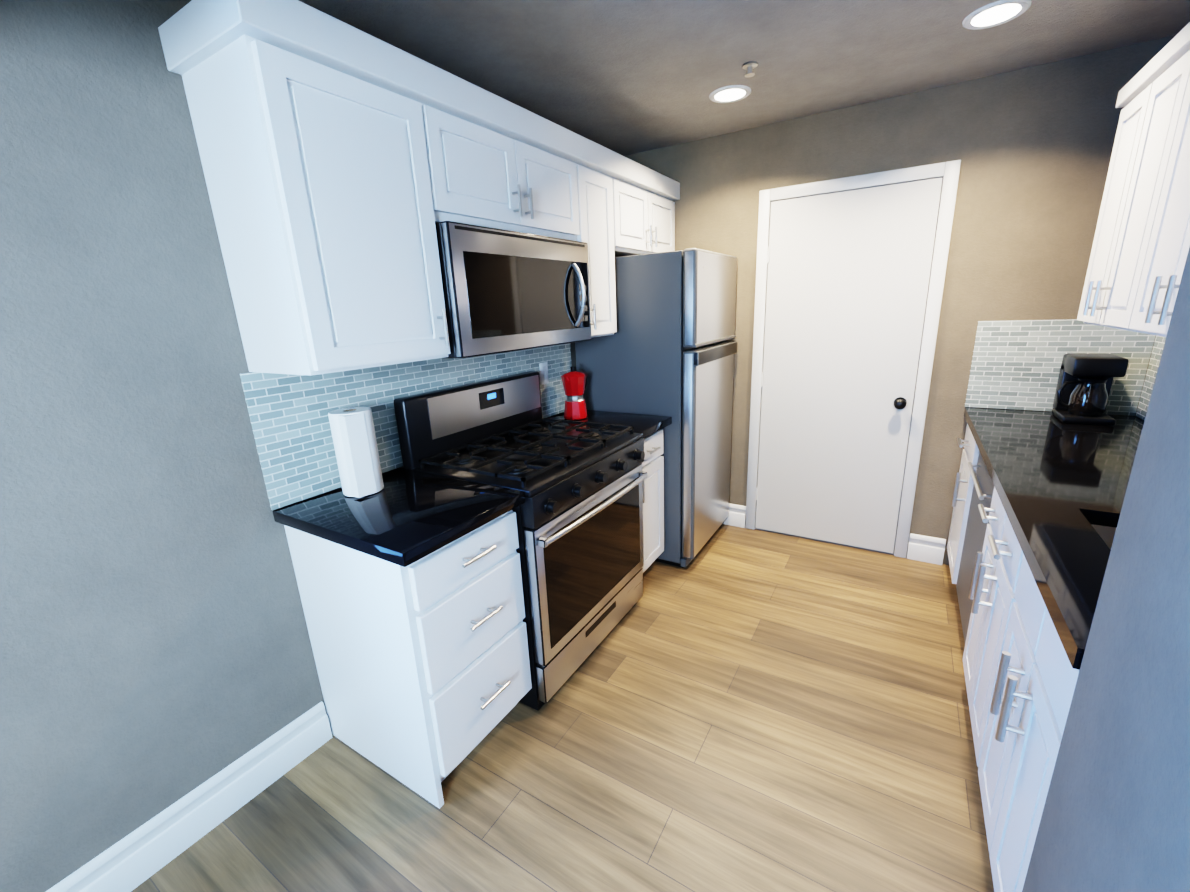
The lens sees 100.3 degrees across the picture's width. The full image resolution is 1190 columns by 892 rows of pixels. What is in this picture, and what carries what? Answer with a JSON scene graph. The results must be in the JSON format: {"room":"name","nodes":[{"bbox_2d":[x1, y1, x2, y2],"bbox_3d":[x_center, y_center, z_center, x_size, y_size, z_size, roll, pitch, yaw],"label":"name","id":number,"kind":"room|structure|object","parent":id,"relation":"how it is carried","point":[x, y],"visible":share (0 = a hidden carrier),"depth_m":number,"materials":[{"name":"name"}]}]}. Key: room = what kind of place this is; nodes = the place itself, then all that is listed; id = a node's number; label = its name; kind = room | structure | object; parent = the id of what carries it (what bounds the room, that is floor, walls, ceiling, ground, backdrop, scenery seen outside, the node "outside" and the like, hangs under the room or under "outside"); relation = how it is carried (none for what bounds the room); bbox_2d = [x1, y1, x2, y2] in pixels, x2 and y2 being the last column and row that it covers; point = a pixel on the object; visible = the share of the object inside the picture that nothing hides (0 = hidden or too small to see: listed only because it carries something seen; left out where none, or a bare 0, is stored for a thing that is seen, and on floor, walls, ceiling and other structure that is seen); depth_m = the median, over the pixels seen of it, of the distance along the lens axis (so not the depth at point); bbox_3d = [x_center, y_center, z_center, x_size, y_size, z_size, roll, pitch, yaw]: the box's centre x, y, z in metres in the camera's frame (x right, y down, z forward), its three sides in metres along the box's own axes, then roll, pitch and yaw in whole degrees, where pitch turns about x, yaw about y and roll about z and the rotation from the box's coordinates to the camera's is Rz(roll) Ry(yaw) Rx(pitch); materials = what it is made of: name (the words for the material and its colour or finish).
{"room":"kitchen","nodes":[
{"label":"kitchen","id":0,"kind":"room"},
{"bbox_2d":[0,0,618,891],"bbox_3d":[-1.285,-0.005,1.260,0.120,2.432,5.858,7,18,31],"label":"wall","id":1,"kind":"structure","parent":0,"point":[156,654],"depth_m":1.26,"materials":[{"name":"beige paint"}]},
{"bbox_2d":[46,701,332,891],"bbox_3d":[-1.818,1.405,0.524,0.019,0.155,3.196,7,18,31],"label":"baseboard","id":2,"kind":"structure","parent":1,"relation":"attached to","point":[134,859],"depth_m":1.49,"materials":[{"name":"white paint"}]},
{"bbox_2d":[162,0,450,375],"bbox_3d":[-0.784,-0.681,1.487,0.355,0.865,0.482,7,18,31],"label":"upper cabinet","id":3,"kind":"object","parent":1,"relation":"attached to","point":[346,167],"depth_m":1.32,"materials":[{"name":"white paint"}]},
{"bbox_2d":[240,343,571,509],"bbox_3d":[-0.592,-0.221,2.243,0.007,0.436,1.738,7,18,31],"label":"wall tile","id":4,"kind":"structure","parent":1,"relation":"attached to","point":[289,420],"depth_m":1.73,"materials":[{"name":"tile"}]},
{"bbox_2d":[539,362,548,384],"bbox_3d":[-0.278,-0.398,2.715,0.006,0.115,0.070,7,18,31],"label":"electrical outlet plate","id":5,"kind":"object","parent":4,"relation":"attached to","point":[544,379],"visible":1,"depth_m":2.71,"materials":[{"name":"white plastic"}]},
{"bbox_2d":[426,62,585,242],"bbox_3d":[-0.447,-1.057,1.972,0.355,0.429,0.848,7,18,31],"label":"upper cabinet","id":6,"kind":"object","parent":1,"relation":"attached to","point":[504,165],"depth_m":1.81,"materials":[{"name":"white paint"}]},
{"bbox_2d":[435,221,590,357],"bbox_3d":[-0.381,-0.629,2.061,0.446,0.436,0.840,7,18,31],"label":"microwave","id":7,"kind":"object","parent":6,"relation":"attached to","point":[506,291],"visible":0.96,"depth_m":1.85,"materials":[{"name":"silver metal"}]},
{"bbox_2d":[582,136,617,337],"bbox_3d":[-0.132,-0.993,2.508,0.355,0.865,0.324,7,18,31],"label":"upper cabinet","id":8,"kind":"object","parent":1,"relation":"attached to","point":[599,163],"depth_m":2.42,"materials":[{"name":"white paint"}]},
{"bbox_2d":[618,154,677,256],"bbox_3d":[0.151,-1.338,2.909,0.355,0.439,0.797,7,18,31],"label":"upper cabinet","id":9,"kind":"object","parent":1,"relation":"attached to","point":[646,206],"depth_m":2.77,"materials":[{"name":"white paint"}]},
{"bbox_2d":[131,524,993,891],"bbox_3d":[-0.073,1.337,0.897,2.840,0.060,5.858,7,18,31],"label":"floor","id":10,"kind":"structure","parent":0,"point":[731,708],"depth_m":1.65,"materials":[{"name":"brown wood"}]},
{"bbox_2d":[284,510,531,808],"bbox_3d":[-0.610,0.637,1.766,0.643,0.869,0.460,7,18,31],"label":"drawers","id":11,"kind":"object","parent":10,"relation":"on","point":[423,668],"visible":0.94,"depth_m":1.57,"materials":[{"name":"white paint"}]},
{"bbox_2d":[272,468,524,566],"bbox_3d":[-0.635,0.199,1.635,0.643,0.040,0.489,7,18,31],"label":"countertop","id":12,"kind":"structure","parent":11,"relation":"on","point":[403,517],"depth_m":1.54,"materials":[{"name":"black stone"}]},
{"bbox_2d":[328,407,383,497],"bbox_3d":[-0.814,0.018,1.700,0.134,0.285,0.132,7,18,31],"label":"paper towel roll","id":13,"kind":"object","parent":12,"relation":"on","point":[356,448],"visible":1,"depth_m":1.65,"materials":[{"name":"white paper"}]},
{"bbox_2d":[394,371,647,709],"bbox_3d":[-0.230,0.322,2.237,0.723,1.190,0.850,7,18,31],"label":"range","id":14,"kind":"object","parent":10,"relation":"on","point":[579,518],"visible":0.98,"depth_m":2.03,"materials":[{"name":"silver metal"}]},
{"bbox_2d":[642,429,663,572],"bbox_3d":[0.056,0.317,2.810,0.643,0.869,0.374,7,18,31],"label":"base cabinet","id":15,"kind":"object","parent":10,"relation":"on","point":[653,503],"visible":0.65,"depth_m":2.69,"materials":[{"name":"white paint"}]},
{"bbox_2d":[546,410,671,437],"bbox_3d":[0.040,-0.125,2.693,0.643,0.040,0.393,7,18,31],"label":"countertop","id":16,"kind":"structure","parent":15,"relation":"on","point":[646,425],"depth_m":2.64,"materials":[{"name":"black stone"}]},
{"bbox_2d":[561,366,587,419],"bbox_3d":[-0.101,-0.299,2.732,0.137,0.283,0.208,7,18,31],"label":"moka pot","id":17,"kind":"object","parent":16,"relation":"on","point":[574,381],"visible":1,"depth_m":2.68,"materials":[{"name":"red metal"}]},
{"bbox_2d":[575,248,736,567],"bbox_3d":[0.404,-0.243,3.111,0.754,1.757,0.704,7,18,31],"label":"fridge","id":18,"kind":"object","parent":10,"relation":"on","point":[667,349],"visible":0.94,"depth_m":2.74,"materials":[{"name":"grey metal"}]},
{"bbox_2d":[947,423,970,566],"bbox_3d":[2.121,0.347,2.378,0.620,0.869,0.450,7,18,31],"label":"base cabinet","id":19,"kind":"object","parent":10,"relation":"on","point":[958,490],"depth_m":2.56,"materials":[{"name":"white paint"}]},
{"bbox_2d":[950,433,990,628],"bbox_3d":[1.845,0.479,1.947,0.620,0.869,0.735,7,18,31],"label":"dishwasher","id":20,"kind":"object","parent":10,"relation":"on","point":[975,478],"depth_m":2.26,"materials":[{"name":"silver metal"}]},
{"bbox_2d":[962,479,1115,770],"bbox_3d":[1.592,0.600,1.549,0.620,0.869,0.367,7,18,31],"label":"base cabinet","id":21,"kind":"object","parent":10,"relation":"on","point":[1021,674],"depth_m":1.43,"materials":[{"name":"white paint"}]},
{"bbox_2d":[964,407,1143,669],"bbox_3d":[1.647,0.120,1.560,0.638,0.040,2.170,7,18,31],"label":"countertop","id":22,"kind":"structure","parent":21,"relation":"on","point":[1060,486],"depth_m":1.48,"materials":[{"name":"black stone"}]},
{"bbox_2d":[1052,354,1128,425],"bbox_3d":[2.188,-0.260,2.225,0.201,0.285,0.220,7,18,31],"label":"coffee maker","id":23,"kind":"object","parent":22,"relation":"on","point":[1083,388],"visible":1,"depth_m":2.17,"materials":[{"name":"black plastic"}]},
{"bbox_2d":[1007,603,1078,870],"bbox_3d":[1.342,0.819,1.146,0.410,0.685,0.660,7,18,31],"label":"base cabinet","id":24,"kind":"object","parent":10,"relation":"on","point":[1051,683],"depth_m":1.02,"materials":[{"name":"white paint"}]},
{"bbox_2d":[300,0,1189,155],"bbox_3d":[-0.178,-1.062,0.230,2.840,0.060,5.858,7,18,31],"label":"ceiling","id":25,"kind":"structure","parent":0,"point":[625,77],"depth_m":1.92,"materials":[{"name":"paint"}]},
{"bbox_2d":[709,85,750,102],"bbox_3d":[0.632,-1.643,2.325,0.192,0.008,0.192,7,18,31],"label":"recessed light","id":26,"kind":"object","parent":25,"relation":"in","point":[730,94],"visible":0.96,"depth_m":2.31,"materials":[{"name":"white plastic"}]},
{"bbox_2d":[743,61,757,77],"bbox_3d":[0.640,-1.552,2.052,0.060,0.040,0.060,7,18,31],"label":"sprinkler","id":27,"kind":"object","parent":25,"relation":"attached to","point":[749,67],"visible":1,"depth_m":2.04,"materials":[{"name":"silver metal"}]},
{"bbox_2d":[962,0,1031,29],"bbox_3d":[1.410,-1.518,1.748,0.192,0.008,0.192,7,18,31],"label":"recessed light","id":28,"kind":"object","parent":25,"relation":"in","point":[997,13],"visible":0.98,"depth_m":1.74,"materials":[{"name":"white plastic"}]},
{"bbox_2d":[625,35,1175,564],"bbox_3d":[1.425,-0.575,2.882,2.720,2.432,0.100,7,18,31],"label":"wall","id":29,"kind":"structure","parent":0,"point":[1029,149],"depth_m":2.43,"materials":[{"name":"beige paint"}]},
{"bbox_2d":[723,503,745,527],"bbox_3d":[0.656,0.440,3.610,0.870,0.155,0.019,7,18,31],"label":"baseboard","id":30,"kind":"structure","parent":29,"relation":"attached to","point":[737,516],"depth_m":3.41,"materials":[{"name":"white paint"}]},
{"bbox_2d":[745,160,960,557],"bbox_3d":[1.371,-0.393,2.859,0.938,2.100,0.081,7,18,31],"label":"back door","id":31,"kind":"structure","parent":29,"relation":"in","point":[851,278],"depth_m":2.83,"materials":[{"name":"white paint"}]},
{"bbox_2d":[907,533,945,564],"bbox_3d":[1.905,0.594,2.859,0.173,0.155,0.019,7,18,31],"label":"baseboard","id":32,"kind":"structure","parent":29,"relation":"attached to","point":[927,549],"depth_m":2.85,"materials":[{"name":"white paint"}]},
{"bbox_2d":[965,319,1155,415],"bbox_3d":[2.197,-0.382,2.382,0.633,0.436,0.007,7,18,31],"label":"wall tile","id":33,"kind":"structure","parent":29,"relation":"attached to","point":[1016,364],"depth_m":2.40,"materials":[{"name":"tile"}]},
{"bbox_2d":[1022,247,1189,891],"bbox_3d":[0.204,0.520,-0.865,0.735,2.432,3.480,7,18,31],"label":"wall","id":34,"kind":"structure","parent":0,"point":[1115,817],"depth_m":0.66,"materials":[{"name":"beige paint"}]},
{"bbox_3d":[1.949,-0.153,1.282,0.100,2.432,2.178,7,18,31],"label":"wall","id":35,"kind":"structure","parent":0,"visible":0},
{"bbox_2d":[1077,27,1184,327],"bbox_3d":[1.926,-0.800,1.560,0.355,0.828,0.648,7,18,31],"label":"upper cabinet","id":36,"kind":"object","parent":35,"relation":"attached to","point":[1142,98],"depth_m":1.69,"materials":[{"name":"white paint"}]},
{"bbox_2d":[1136,335,1165,419],"bbox_3d":[1.905,-0.077,1.331,0.007,0.436,2.164,7,18,31],"label":"wall tile","id":37,"kind":"structure","parent":35,"relation":"attached to","point":[1152,369],"depth_m":2.18,"materials":[{"name":"tile"}]},
{"bbox_2d":[1113,22,1189,336],"bbox_3d":[1.629,-0.658,1.096,0.355,0.828,0.703,7,18,31],"label":"upper cabinet","id":38,"kind":"object","parent":35,"relation":"attached to","point":[1139,252],"depth_m":1.40,"materials":[{"name":"white paint"}]}
]}

